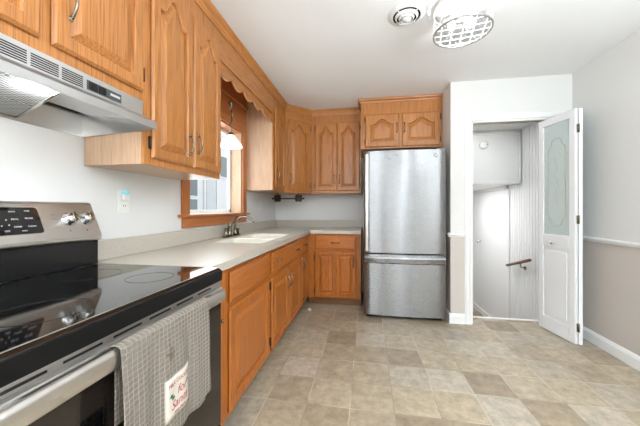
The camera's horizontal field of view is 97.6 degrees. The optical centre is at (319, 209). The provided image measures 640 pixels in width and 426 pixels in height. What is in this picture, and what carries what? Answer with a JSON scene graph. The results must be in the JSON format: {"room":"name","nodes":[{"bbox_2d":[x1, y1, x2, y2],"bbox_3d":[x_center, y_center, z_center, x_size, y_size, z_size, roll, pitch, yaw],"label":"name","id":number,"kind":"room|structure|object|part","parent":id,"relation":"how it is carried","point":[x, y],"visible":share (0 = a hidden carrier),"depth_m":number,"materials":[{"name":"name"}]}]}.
{"room":"kitchen","nodes":[
{"label":"kitchen","id":0,"kind":"room"},
{"bbox_2d":[0,117,275,283],"bbox_3d":[-1.306,-0.068,0.714,0.150,2.475,6.978,0,0,9],"label":"wall","id":1,"kind":"structure","parent":0,"point":[37,163],"depth_m":1.34,"materials":[{"name":"white paint"}]},
{"bbox_2d":[0,0,144,100],"bbox_3d":[-1.004,-0.897,0.913,0.370,0.813,0.789,0,0,9],"label":"upper cabinet","id":2,"kind":"object","parent":1,"relation":"attached to","point":[102,40],"visible":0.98,"depth_m":1.02,"materials":[{"name":"brown wood"}]},
{"bbox_3d":[-0.896,-0.830,0.693,0.018,0.600,0.352,0,0,9],"label":"door","id":3,"kind":"part","parent":2,"relation":"part of","materials":[{"name":"brown wood"}]},
{"bbox_3d":[-0.828,-0.695,0.945,0.033,0.125,0.016,0,0,9],"label":"handle","id":4,"kind":"part","parent":2,"relation":"part of","materials":[{"name":"silver metal"}]},
{"bbox_3d":[-0.831,-0.830,1.083,0.018,0.600,0.373,0,0,9],"label":"door","id":5,"kind":"part","parent":2,"relation":"part of","materials":[{"name":"brown wood"}]},
{"bbox_2d":[0,32,156,136],"bbox_3d":[-0.991,-0.415,0.917,0.398,0.150,0.758,0,0,9],"label":"range hood","id":6,"kind":"object","parent":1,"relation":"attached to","point":[39,89],"visible":1,"depth_m":1.01,"materials":[{"name":"silver metal"}]},
{"bbox_3d":[-1.022,-0.361,0.814,0.365,0.030,0.469,0,0,9],"label":"filter frame","id":7,"kind":"part","parent":6,"relation":"part of","materials":[{"name":"silver metal"}]},
{"bbox_2d":[89,81,97,91],"bbox_3d":[-0.838,-0.453,1.036,0.004,0.026,0.032,0,0,9],"label":"rocker switch","id":8,"kind":"object","parent":6,"relation":"attached to","point":[93,85],"depth_m":1.04,"materials":[{"name":"black plastic"}]},
{"bbox_2d":[99,86,105,95],"bbox_3d":[-0.832,-0.453,1.072,0.004,0.026,0.028,0,0,9],"label":"rocker switch","id":9,"kind":"object","parent":6,"relation":"attached to","point":[102,89],"depth_m":1.07,"materials":[{"name":"black plastic"}]},
{"bbox_3d":[-0.833,-0.453,1.086,0.002,0.034,0.143,0,0,9],"label":"control panel","id":10,"kind":"part","parent":6,"relation":"part of","materials":[{"name":"grey"}]},
{"bbox_2d":[117,190,129,212],"bbox_3d":[-1.086,-0.042,1.550,0.007,0.124,0.076,0,0,9],"label":"wall outlet","id":11,"kind":"object","parent":1,"relation":"attached to","point":[123,206],"visible":0.85,"depth_m":1.53,"materials":[{"name":"white plastic"}]},
{"bbox_2d":[122,190,129,200],"bbox_3d":[-1.072,-0.076,1.548,0.034,0.056,0.036,0,0,9],"label":"night light","id":12,"kind":"object","parent":11,"relation":"attached to","point":[125,194],"visible":1,"depth_m":1.54,"materials":[{"name":"white plastic"}]},
{"bbox_2d":[84,0,220,179],"bbox_3d":[-0.884,-0.756,1.635,0.370,1.096,0.675,0,0,9],"label":"upper cabinet","id":13,"kind":"object","parent":1,"relation":"attached to","point":[182,48],"visible":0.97,"depth_m":1.49,"materials":[{"name":"brown wood"}]},
{"bbox_3d":[-0.766,-0.686,1.472,0.018,0.888,0.312,0,0,9],"label":"door","id":14,"kind":"part","parent":13,"relation":"part of","materials":[{"name":"brown wood"}]},
{"bbox_3d":[-0.758,-0.756,1.613,0.012,1.096,0.674,0,0,9],"label":"frame","id":15,"kind":"part","parent":13,"relation":"part of","materials":[{"name":"brown wood"}]},
{"bbox_3d":[-0.722,-0.365,1.582,0.033,0.125,0.016,0,0,9],"label":"handle","id":16,"kind":"part","parent":13,"relation":"part of","materials":[{"name":"silver metal"}]},
{"bbox_3d":[-0.708,-0.385,1.661,0.033,0.125,0.016,0,0,9],"label":"handle","id":17,"kind":"part","parent":13,"relation":"part of","materials":[{"name":"silver metal"}]},
{"bbox_3d":[-0.714,-0.686,1.784,0.018,0.888,0.302,0,0,9],"label":"door","id":18,"kind":"part","parent":13,"relation":"part of","materials":[{"name":"brown wood"}]},
{"bbox_2d":[177,110,249,227],"bbox_3d":[-0.969,-0.383,2.578,0.190,1.045,1.166,0,0,9],"label":"window","id":19,"kind":"structure","parent":1,"relation":"in","point":[236,158],"depth_m":2.99,"materials":[{"name":"brown wood"}]},
{"bbox_3d":[-0.993,-0.433,2.067,0.020,0.943,0.084,0,0,9],"label":"casing","id":20,"kind":"part","parent":19,"relation":"part of","materials":[{"name":"brown wood"}]},
{"bbox_3d":[-1.049,-0.388,2.584,0.030,0.852,0.886,0,0,9],"label":"sash","id":21,"kind":"part","parent":19,"relation":"part of","materials":[{"name":"white paint"}]},
{"bbox_3d":[-0.956,0.050,2.576,0.166,0.021,1.166,0,0,9],"label":"sill","id":22,"kind":"part","parent":19,"relation":"part of","materials":[{"name":"brown wood"}]},
{"bbox_3d":[-0.910,-0.868,2.561,0.020,0.075,0.918,0,0,9],"label":"head casing","id":23,"kind":"part","parent":19,"relation":"part of","materials":[{"name":"brown wood"}]},
{"bbox_3d":[-0.827,-0.433,3.058,0.020,0.943,0.090,0,0,9],"label":"casing","id":24,"kind":"part","parent":19,"relation":"part of","materials":[{"name":"brown wood"}]},
{"bbox_2d":[220,32,273,126],"bbox_3d":[-0.757,-1.107,2.526,0.326,0.394,1.123,0,0,9],"label":"window valance","id":25,"kind":"object","parent":1,"relation":"attached to","point":[240,85],"visible":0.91,"depth_m":2.57,"materials":[{"name":"brown wood"}]},
{"bbox_2d":[221,102,241,148],"bbox_3d":[-0.771,-0.901,2.422,0.191,0.726,0.191,0,0,9],"label":"pendant lamp","id":26,"kind":"object","parent":25,"relation":"hanging from","point":[230,141],"visible":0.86,"depth_m":2.40,"materials":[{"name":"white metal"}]},
{"bbox_3d":[-0.769,-0.759,2.426,0.018,0.217,0.046,0,0,22],"label":"stem","id":27,"kind":"part","parent":26,"relation":"part of","materials":[{"name":"silver metal"}]},
{"bbox_3d":[-0.771,-0.590,2.422,0.191,0.104,0.191,0,0,9],"label":"lamp shade","id":28,"kind":"part","parent":26,"relation":"part of","materials":[{"name":"white glass"}]},
{"bbox_3d":[-0.912,-1.087,2.552,0.012,0.354,1.123,0,0,9],"label":"panel","id":29,"kind":"part","parent":25,"relation":"part of","materials":[{"name":"brown wood"}]},
{"bbox_2d":[247,96,284,192],"bbox_3d":[-0.606,-0.756,3.293,0.370,1.096,0.436,0,0,9],"label":"upper cabinet","id":30,"kind":"object","parent":1,"relation":"attached to","point":[265,139],"visible":0.96,"depth_m":3.09,"materials":[{"name":"brown wood"}]},
{"bbox_3d":[-0.481,-0.756,3.272,0.012,1.096,0.436,0,0,9],"label":"frame","id":31,"kind":"part","parent":30,"relation":"part of","materials":[{"name":"brown wood"}]},
{"bbox_3d":[-0.464,-0.686,3.274,0.018,0.888,0.355,0,0,9],"label":"door","id":32,"kind":"part","parent":30,"relation":"part of","materials":[{"name":"brown wood"}]},
{"bbox_2d":[190,133,226,209],"bbox_3d":[-2.456,-0.180,5.683,0.180,3.700,4.400,0,0,9],"label":"building","id":33,"kind":"structure","parent":0,"point":[206,193],"depth_m":6.05,"materials":[{"name":"white"}]},
{"bbox_3d":[-2.437,-0.035,5.295,0.005,0.310,0.400,0,0,9],"label":"pane","id":34,"kind":"part","parent":33,"relation":"part of","materials":[{"name":"grey glass"}]},
{"bbox_3d":[-2.437,-0.435,5.295,0.005,0.350,0.400,0,0,9],"label":"pane","id":35,"kind":"part","parent":33,"relation":"part of","materials":[{"name":"grey glass"}]},
{"bbox_3d":[-2.338,-0.305,5.988,0.008,0.850,0.320,0,0,9],"label":"panel","id":36,"kind":"part","parent":33,"relation":"part of","materials":[{"name":"white paint"}]},
{"bbox_3d":[-2.220,-0.980,6.597,0.005,0.460,0.480,0,0,9],"label":"pane","id":37,"kind":"part","parent":33,"relation":"part of","materials":[{"name":"grey glass"}]},
{"bbox_2d":[276,158,363,292],"bbox_3d":[0.412,-0.068,4.040,2.441,2.475,0.150,0,0,9],"label":"wall","id":38,"kind":"structure","parent":0,"point":[346,206],"depth_m":4.02,"materials":[{"name":"white paint"}]},
{"bbox_2d":[265,110,314,194],"bbox_3d":[-0.405,-0.756,3.791,0.608,1.096,0.608,0,0,9],"label":"upper cabinet","id":39,"kind":"object","parent":38,"relation":"attached to","point":[298,127],"visible":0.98,"depth_m":3.59,"materials":[{"name":"brown wood"}]},
{"bbox_2d":[272,193,304,201],"bbox_3d":[-0.426,-0.152,3.721,0.449,0.112,0.040,0,0,9],"label":"paper towel holder","id":40,"kind":"object","parent":39,"relation":"attached to","point":[277,197],"visible":1,"depth_m":3.71,"materials":[{"name":"brown metal"}]},
{"bbox_3d":[-0.266,-0.686,3.599,0.331,0.888,0.018,0,0,-36],"label":"door","id":41,"kind":"part","parent":39,"relation":"part of","materials":[{"name":"brown wood"}]},
{"bbox_2d":[312,108,361,194],"bbox_3d":[0.235,-0.756,3.801,0.649,1.096,0.370,0,0,9],"label":"upper cabinet","id":42,"kind":"object","parent":38,"relation":"attached to","point":[336,139],"visible":0.98,"depth_m":3.66,"materials":[{"name":"brown wood"}]},
{"bbox_3d":[0.076,-0.686,3.683,0.285,0.888,0.018,0,0,9],"label":"door","id":43,"kind":"part","parent":42,"relation":"part of","materials":[{"name":"brown wood"}]},
{"bbox_3d":[0.369,-0.686,3.634,0.289,0.888,0.018,0,0,9],"label":"door","id":44,"kind":"part","parent":42,"relation":"part of","materials":[{"name":"brown wood"}]},
{"bbox_2d":[361,99,441,157],"bbox_3d":[0.985,-1.009,3.533,0.913,0.590,0.658,0,0,9],"label":"upper cabinet","id":45,"kind":"object","parent":38,"relation":"attached to","point":[416,124],"visible":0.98,"depth_m":3.25,"materials":[{"name":"brown wood"}]},
{"bbox_3d":[0.728,-0.922,3.285,0.387,0.385,0.018,0,0,9],"label":"door","id":46,"kind":"part","parent":45,"relation":"part of","materials":[{"name":"brown wood"}]},
{"bbox_3d":[1.159,-0.922,3.213,0.418,0.385,0.018,0,0,9],"label":"door","id":47,"kind":"part","parent":45,"relation":"part of","materials":[{"name":"brown wood"}]},
{"bbox_2d":[446,308,450,321],"bbox_3d":[1.409,1.119,3.321,0.016,0.102,0.921,0,0,9],"label":"baseboard","id":48,"kind":"structure","parent":38,"relation":"attached to","point":[447,310],"depth_m":2.94,"materials":[{"name":"white paint"}]},
{"bbox_2d":[210,0,639,109],"bbox_3d":[0.388,-1.355,0.431,3.585,0.100,7.278,0,0,9],"label":"ceiling","id":49,"kind":"structure","parent":0,"point":[317,54],"depth_m":2.19,"materials":[{"name":"white paint"}]},
{"bbox_2d":[194,0,357,115],"bbox_3d":[-0.224,-1.268,2.062,0.892,0.071,3.314,0,0,9],"label":"crown molding","id":50,"kind":"structure","parent":49,"relation":"attached to","point":[206,6],"depth_m":2.45,"materials":[{"name":"brown wood"}]},
{"bbox_2d":[358,93,442,110],"bbox_3d":[0.941,-1.279,3.382,0.948,0.048,0.314,0,0,9],"label":"crown molding","id":51,"kind":"structure","parent":49,"relation":"attached to","point":[426,96],"depth_m":3.24,"materials":[{"name":"brown wood"}]},
{"bbox_2d":[388,1,425,25],"bbox_3d":[0.579,-1.282,1.875,0.240,0.046,0.240,0,0,9],"label":"ceiling vent","id":52,"kind":"object","parent":49,"relation":"in","point":[408,13],"visible":1,"depth_m":1.84,"materials":[{"name":"white plastic"}]},
{"bbox_2d":[433,0,493,48],"bbox_3d":[0.908,-1.214,1.790,0.349,0.180,0.349,0,0,9],"label":"ceiling lamp","id":53,"kind":"object","parent":49,"relation":"attached to","point":[450,12],"visible":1,"depth_m":1.78,"materials":[{"name":"white glass"}]},
{"bbox_2d":[448,13,455,30],"bbox_3d":[0.863,-1.222,1.837,0.048,0.105,0.048,0,0,9],"label":"bulb socket","id":54,"kind":"object","parent":53,"relation":"attached to","point":[454,14],"depth_m":1.82,"materials":[{"name":"white"}]},
{"bbox_2d":[223,292,639,425],"bbox_3d":[0.384,1.230,0.406,3.685,0.120,7.328,0,0,9],"label":"floor","id":55,"kind":"structure","parent":0,"point":[333,364],"depth_m":1.96,"materials":[{"name":"tile"}]},
{"bbox_2d":[0,200,225,425],"bbox_3d":[-0.816,0.569,0.878,0.746,1.201,0.802,0,0,9],"label":"range","id":56,"kind":"object","parent":55,"relation":"on","point":[58,329],"visible":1,"depth_m":0.80,"materials":[{"name":"black glass"}]},
{"bbox_3d":[-1.061,0.042,1.194,0.047,0.058,0.058,0,0,9],"label":"knob","id":57,"kind":"part","parent":56,"relation":"part of","materials":[{"name":"silver metal"}]},
{"bbox_3d":[-1.049,0.042,1.264,0.047,0.058,0.058,0,0,9],"label":"knob","id":58,"kind":"part","parent":56,"relation":"part of","materials":[{"name":"silver metal"}]},
{"bbox_2d":[0,263,220,362],"bbox_3d":[-0.796,0.281,0.874,0.614,0.054,0.802,0,0,9],"label":"cooktop","id":59,"kind":"object","parent":56,"relation":"in","point":[58,317],"depth_m":0.79,"materials":[{"name":"black glass"}]},
{"bbox_3d":[-0.502,0.356,0.825,0.036,0.048,0.790,0,0,9],"label":"rail","id":60,"kind":"part","parent":56,"relation":"part of","materials":[{"name":"silver metal"}]},
{"bbox_3d":[-0.462,0.355,0.799,0.021,0.048,0.740,0,0,9],"label":"handle","id":61,"kind":"part","parent":56,"relation":"part of","materials":[{"name":"silver metal"}]},
{"bbox_3d":[-0.506,0.652,0.826,0.028,0.545,0.790,0,0,9],"label":"door","id":62,"kind":"part","parent":56,"relation":"part of","materials":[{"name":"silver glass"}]},
{"bbox_2d":[108,297,210,425],"bbox_3d":[-0.449,0.503,0.843,0.054,0.361,0.375,0,0,9],"label":"towel","id":63,"kind":"object","parent":56,"relation":"hanging from","point":[163,376],"visible":0.99,"depth_m":0.80,"materials":[{"name":"beige fabric"}]},
{"bbox_2d":[220,270,224,425],"bbox_3d":[-0.774,0.733,1.378,0.638,0.872,0.180,0,0,9],"label":"cabinet filler","id":64,"kind":"object","parent":55,"relation":"on","point":[222,282],"visible":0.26,"depth_m":1.38,"materials":[{"name":"brown wood"}]},
{"bbox_2d":[223,252,268,423],"bbox_3d":[-0.716,0.733,1.783,0.619,0.872,0.637,0,0,9],"label":"base cabinet","id":65,"kind":"object","parent":55,"relation":"on","point":[247,282],"visible":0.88,"depth_m":1.62,"materials":[{"name":"brown wood"}]},
{"bbox_2d":[88,220,361,270],"bbox_3d":[-0.267,0.226,2.640,1.262,0.139,2.835,0,0,9],"label":"countertop","id":66,"kind":"structure","parent":65,"relation":"on","point":[194,247],"depth_m":1.82,"materials":[{"name":"beige laminate"}]},
{"bbox_2d":[223,216,254,237],"bbox_3d":[-0.757,0.160,2.630,0.205,0.192,0.271,0,0,9],"label":"faucet","id":67,"kind":"object","parent":66,"relation":"on","point":[227,231],"visible":1,"depth_m":2.69,"materials":[{"name":"silver metal"}]},
{"bbox_3d":[-0.733,0.125,2.723,0.199,0.121,0.024,0,0,-10],"label":"spout","id":68,"kind":"part","parent":67,"relation":"part of","materials":[{"name":"silver metal"}]},
{"bbox_2d":[216,234,288,242],"bbox_3d":[-0.579,0.352,2.525,0.423,0.185,0.808,0,0,9],"label":"sink","id":69,"kind":"object","parent":66,"relation":"in","point":[250,238],"visible":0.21,"depth_m":2.53,"materials":[{"name":"beige ceramic"}]},
{"bbox_3d":[-0.612,0.352,2.326,0.423,0.185,0.404,0,0,9],"label":"bowl","id":70,"kind":"part","parent":69,"relation":"part of","materials":[{"name":"beige ceramic"}]},
{"bbox_3d":[-0.545,0.352,2.725,0.423,0.185,0.404,0,0,9],"label":"bowl","id":71,"kind":"part","parent":69,"relation":"part of","materials":[{"name":"beige ceramic"}]},
{"bbox_3d":[-0.420,0.405,1.734,0.018,0.160,0.588,0,0,9],"label":"drawer","id":72,"kind":"part","parent":65,"relation":"part of","materials":[{"name":"brown wood"}]},
{"bbox_3d":[-0.420,0.785,1.734,0.018,0.540,0.588,0,0,9],"label":"door","id":73,"kind":"part","parent":65,"relation":"part of","materials":[{"name":"brown wood"}]},
{"bbox_2d":[261,238,300,366],"bbox_3d":[-0.568,0.733,2.571,0.652,0.872,0.965,0,0,9],"label":"base cabinet","id":74,"kind":"object","parent":55,"relation":"on","point":[284,278],"visible":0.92,"depth_m":2.36,"materials":[{"name":"brown wood"}]},
{"bbox_3d":[-0.325,0.785,2.299,0.018,0.540,0.448,0,0,9],"label":"door","id":75,"kind":"part","parent":74,"relation":"part of","materials":[{"name":"brown wood"}]},
{"bbox_3d":[-0.287,0.405,2.525,0.018,0.160,0.905,0,0,9],"label":"drawer","id":76,"kind":"part","parent":74,"relation":"part of","materials":[{"name":"brown wood"}]},
{"bbox_3d":[-0.250,0.785,2.749,0.018,0.540,0.449,0,0,9],"label":"door","id":77,"kind":"part","parent":74,"relation":"part of","materials":[{"name":"brown wood"}]},
{"bbox_2d":[298,235,307,311],"bbox_3d":[-0.452,0.733,3.261,0.652,0.872,0.431,0,0,9],"label":"base cabinet","id":78,"kind":"object","parent":55,"relation":"on","point":[304,240],"visible":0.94,"depth_m":3.15,"materials":[{"name":"brown wood"}]},
{"bbox_3d":[-0.176,0.405,3.191,0.018,0.160,0.325,0,0,9],"label":"drawer","id":79,"kind":"part","parent":78,"relation":"part of","materials":[{"name":"brown wood"}]},
{"bbox_3d":[-0.176,0.785,3.191,0.018,0.540,0.325,0,0,9],"label":"door","id":80,"kind":"part","parent":78,"relation":"part of","materials":[{"name":"brown wood"}]},
{"bbox_2d":[308,232,361,305],"bbox_3d":[0.216,0.733,3.648,0.640,0.872,0.652,0,0,9],"label":"base cabinet","id":81,"kind":"object","parent":55,"relation":"on","point":[334,260],"visible":0.99,"depth_m":3.37,"materials":[{"name":"brown wood"}]},
{"bbox_3d":[0.184,0.403,3.366,0.500,0.155,0.018,0,0,9],"label":"drawer","id":82,"kind":"part","parent":81,"relation":"part of","materials":[{"name":"brown wood"}]},
{"bbox_3d":[0.184,0.782,3.366,0.500,0.555,0.018,0,0,9],"label":"door","id":83,"kind":"part","parent":81,"relation":"part of","materials":[{"name":"brown wood"}]},
{"bbox_2d":[364,148,445,320],"bbox_3d":[0.955,0.267,3.353,0.838,1.805,0.911,0,0,9],"label":"refrigerator","id":84,"kind":"object","parent":55,"relation":"on","point":[405,190],"visible":1,"depth_m":2.93,"materials":[{"name":"grey metal"}]},
{"bbox_3d":[0.502,-0.068,3.001,0.035,1.035,0.033,0,0,9],"label":"handle","id":85,"kind":"part","parent":84,"relation":"part of","materials":[{"name":"silver metal"}]},
{"bbox_3d":[0.892,0.804,2.973,0.838,0.648,0.086,0,0,9],"label":"drawer","id":86,"kind":"part","parent":84,"relation":"part of","materials":[{"name":"silver metal"}]},
{"bbox_3d":[0.892,-0.077,2.973,0.838,1.085,0.086,0,0,9],"label":"door","id":87,"kind":"part","parent":84,"relation":"part of","materials":[{"name":"silver metal"}]},
{"bbox_3d":[0.884,0.542,2.928,0.814,0.072,0.049,0,0,9],"label":"handle","id":88,"kind":"part","parent":84,"relation":"part of","materials":[{"name":"silver metal"}]},
{"bbox_2d":[473,316,538,320],"bbox_3d":[1.992,1.177,2.983,0.851,0.026,0.035,0,0,9],"label":"trim","id":89,"kind":"structure","parent":55,"relation":"on","point":[473,316],"depth_m":2.98,"materials":[{"name":"white paint"}]},
{"bbox_2d":[473,307,483,316],"bbox_3d":[2.278,1.855,4.789,0.992,0.150,2.199,0,0,9],"label":"floor","id":90,"kind":"structure","parent":0,"point":[475,312],"depth_m":4.78,"materials":[{"name":"plastic"}]},
{"bbox_2d":[473,185,509,317],"bbox_3d":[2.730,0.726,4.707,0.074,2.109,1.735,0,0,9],"label":"door","id":91,"kind":"structure","parent":0,"point":[491,207],"depth_m":4.40,"materials":[{"name":"white paint"}]},
{"bbox_3d":[2.734,1.738,4.708,0.022,0.085,1.730,0,0,9],"label":"sill","id":92,"kind":"part","parent":91,"relation":"part of","materials":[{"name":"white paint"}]},
{"bbox_2d":[473,129,521,190],"bbox_3d":[2.274,-0.818,4.765,0.994,0.975,2.250,0,0,9],"label":"wall","id":93,"kind":"structure","parent":0,"point":[499,161],"depth_m":3.62,"materials":[{"name":"white paint"}]},
{"bbox_2d":[479,141,488,148],"bbox_3d":[2.129,-0.836,3.635,0.110,0.110,0.028,0,0,9],"label":"smoke detector","id":94,"kind":"object","parent":93,"relation":"attached to","point":[483,144],"visible":1,"depth_m":3.62,"materials":[{"name":"white plastic"}]},
{"bbox_2d":[473,131,520,183],"bbox_3d":[2.083,-0.662,3.647,0.965,0.665,0.017,0,0,9],"label":"trim","id":95,"kind":"structure","parent":93,"relation":"attached to","point":[508,132],"depth_m":3.60,"materials":[{"name":"white paint"}]},
{"bbox_2d":[473,123,532,130],"bbox_3d":[2.025,-1.162,3.275,0.994,0.284,0.772,0,0,9],"label":"ceiling","id":96,"kind":"structure","parent":0,"point":[505,126],"depth_m":3.50,"materials":[{"name":"white paint"}]},
{"bbox_2d":[441,74,571,313],"bbox_3d":[1.964,-0.068,3.241,1.104,2.475,0.915,0,0,9],"label":"wall","id":97,"kind":"structure","parent":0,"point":[550,92],"depth_m":2.86,"materials":[{"name":"paint"}]},
{"bbox_2d":[449,313,464,323],"bbox_3d":[1.399,1.119,2.863,0.148,0.102,0.016,0,0,9],"label":"baseboard","id":98,"kind":"structure","parent":97,"relation":"attached to","point":[455,318],"depth_m":2.86,"materials":[{"name":"white paint"}]},
{"bbox_2d":[448,109,571,324],"bbox_3d":[1.882,0.106,2.836,1.124,2.128,0.141,0,0,9],"label":"door frame","id":99,"kind":"structure","parent":97,"relation":"attached to","point":[470,120],"depth_m":2.84,"materials":[{"name":"white paint"}]},
{"bbox_3d":[1.504,0.106,2.844,0.062,2.128,0.018,0,0,9],"label":"casing","id":100,"kind":"part","parent":99,"relation":"part of","materials":[{"name":"white paint"}]},
{"bbox_3d":[1.956,-0.927,2.769,0.855,0.062,0.018,0,0,9],"label":"head casing","id":101,"kind":"part","parent":99,"relation":"part of","materials":[{"name":"white paint"}]},
{"bbox_2d":[539,108,582,344],"bbox_3d":[2.250,0.147,2.575,0.208,2.022,0.417,0,0,9],"label":"door","id":102,"kind":"structure","parent":99,"relation":"attached to","point":[561,135],"depth_m":2.54,"materials":[{"name":"white paint"}]},
{"bbox_3d":[2.198,-0.280,2.596,0.010,1.035,0.286,0,0,0],"label":"glass panel","id":103,"kind":"part","parent":102,"relation":"part of","materials":[{"name":"white glass"}]},
{"bbox_2d":[510,30,639,355],"bbox_3d":[2.259,0.432,1.244,0.162,3.475,9.200,0,0,9],"label":"wall","id":104,"kind":"structure","parent":0,"point":[607,88],"depth_m":2.34,"materials":[{"name":"paint"}]},
{"bbox_2d":[506,259,531,269],"bbox_3d":[2.519,0.677,3.533,0.081,0.199,0.550,0,0,9],"label":"handrail","id":105,"kind":"object","parent":104,"relation":"attached to","point":[525,260],"visible":1,"depth_m":3.48,"materials":[{"name":"brown wood"}]},
{"bbox_3d":[2.497,0.677,3.537,0.036,0.199,0.550,0,0,9],"label":"rail","id":106,"kind":"part","parent":105,"relation":"part of","materials":[{"name":"brown wood"}]},
{"bbox_2d":[583,326,639,371],"bbox_3d":[1.922,1.119,-0.300,0.016,0.102,6.043,0,0,9],"label":"baseboard","id":107,"kind":"structure","parent":104,"relation":"attached to","point":[628,357],"depth_m":2.24,"materials":[{"name":"white paint"}]},
{"bbox_2d":[583,236,639,247],"bbox_3d":[1.917,0.265,-0.299,0.026,0.040,6.043,0,0,9],"label":"trim","id":108,"kind":"structure","parent":104,"relation":"attached to","point":[586,238],"depth_m":2.23,"materials":[{"name":"white paint"}]}
]}

